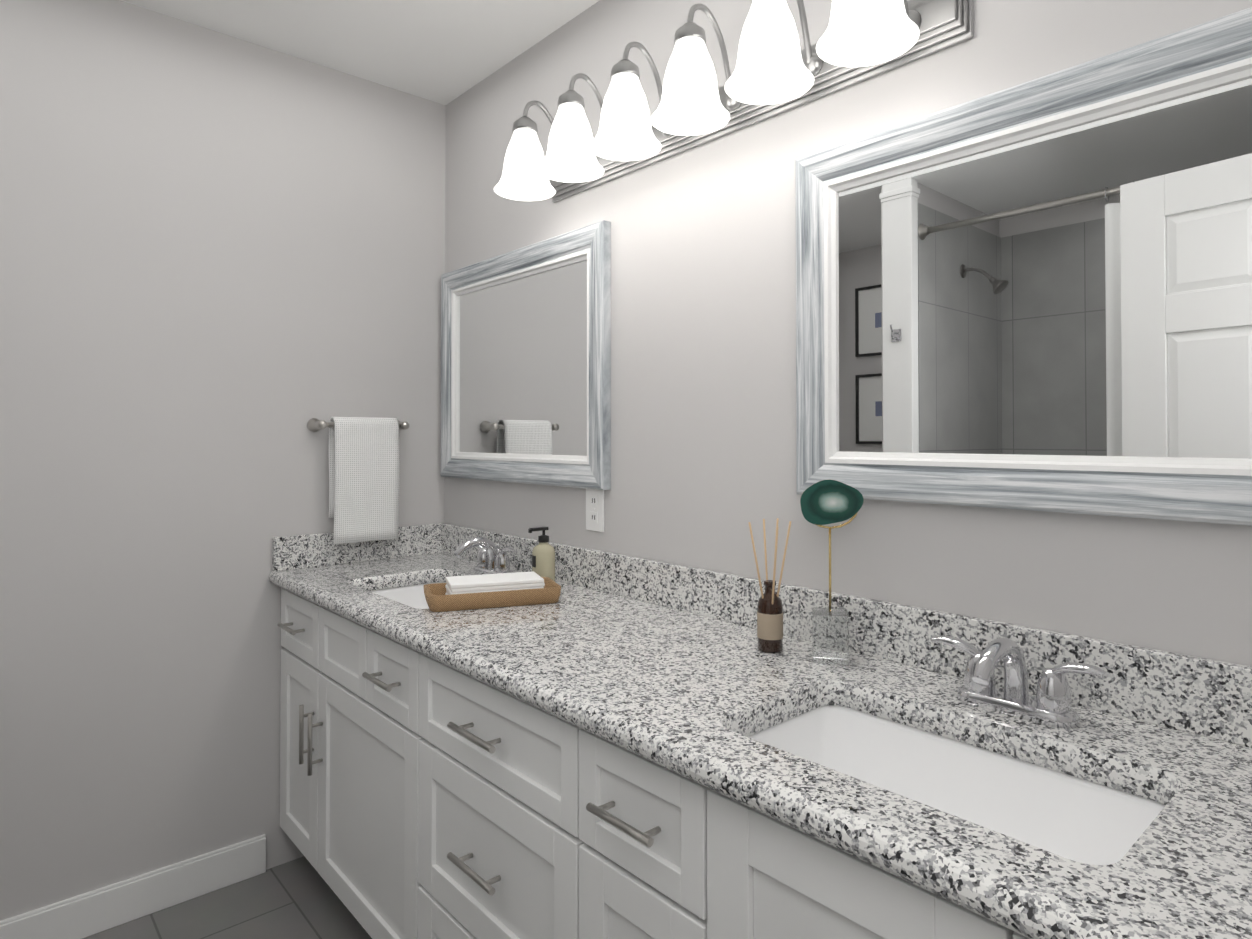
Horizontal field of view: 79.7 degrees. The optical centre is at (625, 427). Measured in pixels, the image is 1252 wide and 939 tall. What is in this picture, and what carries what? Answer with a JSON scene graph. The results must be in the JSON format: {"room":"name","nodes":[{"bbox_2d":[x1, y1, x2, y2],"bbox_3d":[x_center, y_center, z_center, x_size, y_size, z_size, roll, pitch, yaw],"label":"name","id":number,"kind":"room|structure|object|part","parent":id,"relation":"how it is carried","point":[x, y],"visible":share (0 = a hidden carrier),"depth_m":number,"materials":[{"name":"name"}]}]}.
{"room":"bathroom","nodes":[
{"label":"bathroom","id":0,"kind":"room"},
{"bbox_2d":[0,0,445,920],"bbox_3d":[-1.593,0.083,1.829,2.680,2.440,0.100,1,-1,-42],"label":"wall","id":1,"kind":"structure","parent":0,"point":[222,262],"depth_m":2.07,"materials":[{"name":"paint"}]},
{"bbox_2d":[0,834,265,938],"bbox_3d":[-1.527,1.242,1.304,1.900,0.108,0.750,1,-1,-42],"label":"baseboard","id":2,"kind":"structure","parent":1,"relation":"attached to","point":[86,914],"depth_m":2.00,"materials":[{"name":"white wood"}]},
{"bbox_2d":[272,523,440,570],"bbox_3d":[-0.844,0.380,2.407,0.542,0.100,0.020,1,-1,-42],"label":"backsplash","id":3,"kind":"structure","parent":1,"relation":"attached to","point":[318,549],"depth_m":2.36,"materials":[{"name":"grey stone"}]},
{"bbox_2d":[307,417,408,544],"bbox_3d":[-0.834,0.163,2.371,0.307,0.389,0.093,1,-1,-42],"label":"towel rail","id":4,"kind":"object","parent":1,"relation":"attached to","point":[364,467],"visible":1,"depth_m":2.33,"materials":[{"name":"white fabric"}]},
{"bbox_2d":[329,417,399,544],"bbox_3d":[-0.822,0.163,2.360,0.205,0.389,0.061,1,-1,-42],"label":"towel","id":5,"kind":"object","parent":4,"relation":"hanging from","point":[364,452],"depth_m":2.33,"materials":[{"name":"white fabric"}]},
{"bbox_2d":[82,856,371,938],"bbox_3d":[-0.739,1.340,0.852,2.680,0.100,2.670,1,-1,-42],"label":"floor","id":6,"kind":"structure","parent":0,"point":[298,898],"depth_m":2.01,"materials":[{"name":"tile"}]},
{"bbox_2d":[273,583,1036,938],"bbox_3d":[-0.029,0.879,1.488,0.576,0.840,2.466,1,-1,-42],"label":"bathroom vanity","id":7,"kind":"object","parent":6,"relation":"on","point":[611,745],"depth_m":1.31,"materials":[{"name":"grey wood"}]},
{"bbox_2d":[269,551,1251,938],"bbox_3d":[-0.028,0.439,1.495,0.572,0.040,2.466,1,-1,-42],"label":"countertop","id":8,"kind":"structure","parent":7,"relation":"on","point":[674,687],"depth_m":0.99,"materials":[{"name":"grey stone"}]},
{"bbox_2d":[365,575,448,606],"bbox_3d":[-0.518,0.537,2.002,0.360,0.168,0.530,1,-1,-42],"label":"sink","id":9,"kind":"object","parent":8,"relation":"in","point":[411,591],"depth_m":2.21,"materials":[{"name":"white ceramic"}]},
{"bbox_2d":[449,532,520,575],"bbox_3d":[-0.422,0.369,2.142,0.153,0.113,0.240,1,-1,-42],"label":"faucet","id":10,"kind":"object","parent":8,"relation":"on","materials":[{"name":"silver metal"}]},
{"bbox_2d":[424,571,560,611],"bbox_3d":[-0.325,0.394,1.820,0.313,0.056,0.158,0,-1,-20],"label":"wicker tray","id":11,"kind":"object","parent":8,"relation":"on","point":[466,592],"visible":1,"depth_m":1.77,"materials":[{"name":"brown wicker"}]},
{"bbox_2d":[528,526,554,580],"bbox_3d":[-0.225,0.345,1.990,0.077,0.158,0.062,1,-1,-42],"label":"soap dispenser","id":12,"kind":"object","parent":8,"relation":"on","point":[543,557],"visible":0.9,"depth_m":1.97,"materials":[{"name":"beige plastic"}]},
{"bbox_2d":[532,542,554,580],"bbox_3d":[-0.219,0.365,1.995,0.062,0.118,0.062,1,-1,-42],"label":"bottle","id":13,"kind":"object","parent":12,"relation":"attached to","point":[543,554],"depth_m":1.97,"materials":[{"name":"beige plastic"}]},
{"bbox_2d":[748,518,790,652],"bbox_3d":[0.268,0.294,1.398,0.084,0.244,0.093,1,-1,-42],"label":"reed diffuser","id":14,"kind":"object","parent":8,"relation":"on","point":[770,622],"visible":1,"depth_m":1.39,"materials":[{"name":"brown glass"}]},
{"bbox_2d":[757,580,782,652],"bbox_3d":[0.269,0.352,1.403,0.047,0.128,0.047,1,-1,-42],"label":"bottle","id":15,"kind":"object","parent":14,"relation":"attached to","point":[769,607],"depth_m":1.38,"materials":[{"name":"brown glass"}]},
{"bbox_2d":[800,479,863,665],"bbox_3d":[0.368,0.254,1.338,0.085,0.322,0.094,1,-1,-42],"label":"decorative sculpture","id":16,"kind":"object","parent":8,"relation":"on","point":[825,502],"visible":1,"depth_m":1.33,"materials":[{"name":"green plastic"}]},
{"bbox_3d":[0.365,0.228,1.342,0.060,0.204,0.084,1,-1,-42],"label":"rod","id":17,"kind":"part","parent":16,"relation":"part of","materials":[{"name":"gold metal"}]},
{"bbox_2d":[737,691,1172,870],"bbox_3d":[0.389,0.524,0.961,0.350,0.168,0.540,1,-1,-42],"label":"sink","id":18,"kind":"object","parent":8,"relation":"in","point":[1090,816],"depth_m":1.06,"materials":[{"name":"white ceramic"}]},
{"bbox_2d":[925,627,1112,730],"bbox_3d":[0.532,0.356,1.064,0.153,0.113,0.240,1,-1,-42],"label":"faucet","id":19,"kind":"object","parent":8,"relation":"on","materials":[{"name":"silver metal"}]},
{"bbox_2d":[121,0,599,104],"bbox_3d":[-0.739,-1.200,0.884,2.680,0.100,2.670,1,-1,-42],"label":"ceiling","id":20,"kind":"structure","parent":0,"point":[444,52],"depth_m":2.15,"materials":[{"name":"paint"}]},
{"bbox_2d":[441,523,1251,746],"bbox_3d":[0.178,0.371,1.679,0.020,0.100,2.466,1,-1,-42],"label":"backsplash","id":21,"kind":"structure","parent":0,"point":[1202,696],"depth_m":1.31,"materials":[{"name":"grey stone"}]},
{"bbox_2d":[444,0,1251,666],"bbox_3d":[0.259,0.081,1.687,0.100,2.440,2.570,1,-1,-42],"label":"wall","id":22,"kind":"structure","parent":0,"point":[702,354],"depth_m":1.60,"materials":[{"name":"paint"}]},
{"bbox_2d":[441,220,610,489],"bbox_3d":[-0.340,-0.182,2.264,0.031,0.696,0.870,1,-1,-42],"label":"mirror","id":23,"kind":"object","parent":22,"relation":"attached to","point":[525,364],"visible":1,"depth_m":2.19,"materials":[{"name":"grey wood"}]},
{"bbox_3d":[-0.332,-0.182,2.271,0.006,0.536,0.710,1,-1,-42],"label":"glass","id":24,"kind":"part","parent":23,"relation":"part of","materials":[{"name":"white"}]},
{"bbox_2d":[586,489,603,531],"bbox_3d":[-0.083,0.217,1.987,0.008,0.116,0.071,1,-1,-42],"label":"electrical outlet plate","id":25,"kind":"object","parent":22,"relation":"attached to","point":[594,509],"visible":0.96,"depth_m":1.98,"materials":[{"name":"white plastic"}]},
{"bbox_2d":[494,0,973,201],"bbox_3d":[0.096,-0.742,1.617,0.247,0.249,1.185,1,-1,-42],"label":"sconce","id":26,"kind":"object","parent":22,"relation":"attached to","point":[777,71],"visible":1,"depth_m":1.48,"materials":[{"name":"white glass"}]},
{"bbox_2d":[795,7,1251,525],"bbox_3d":[0.642,-0.204,1.158,0.031,0.667,0.900,1,-1,-42],"label":"mirror","id":27,"kind":"object","parent":22,"relation":"attached to","point":[1034,295],"visible":0.98,"depth_m":1.15,"materials":[{"name":"grey wood"}]},
{"bbox_3d":[0.650,-0.204,1.165,0.006,0.507,0.740,1,-1,-42],"label":"glass","id":28,"kind":"part","parent":27,"relation":"part of","materials":[{"name":"white"}]}
]}

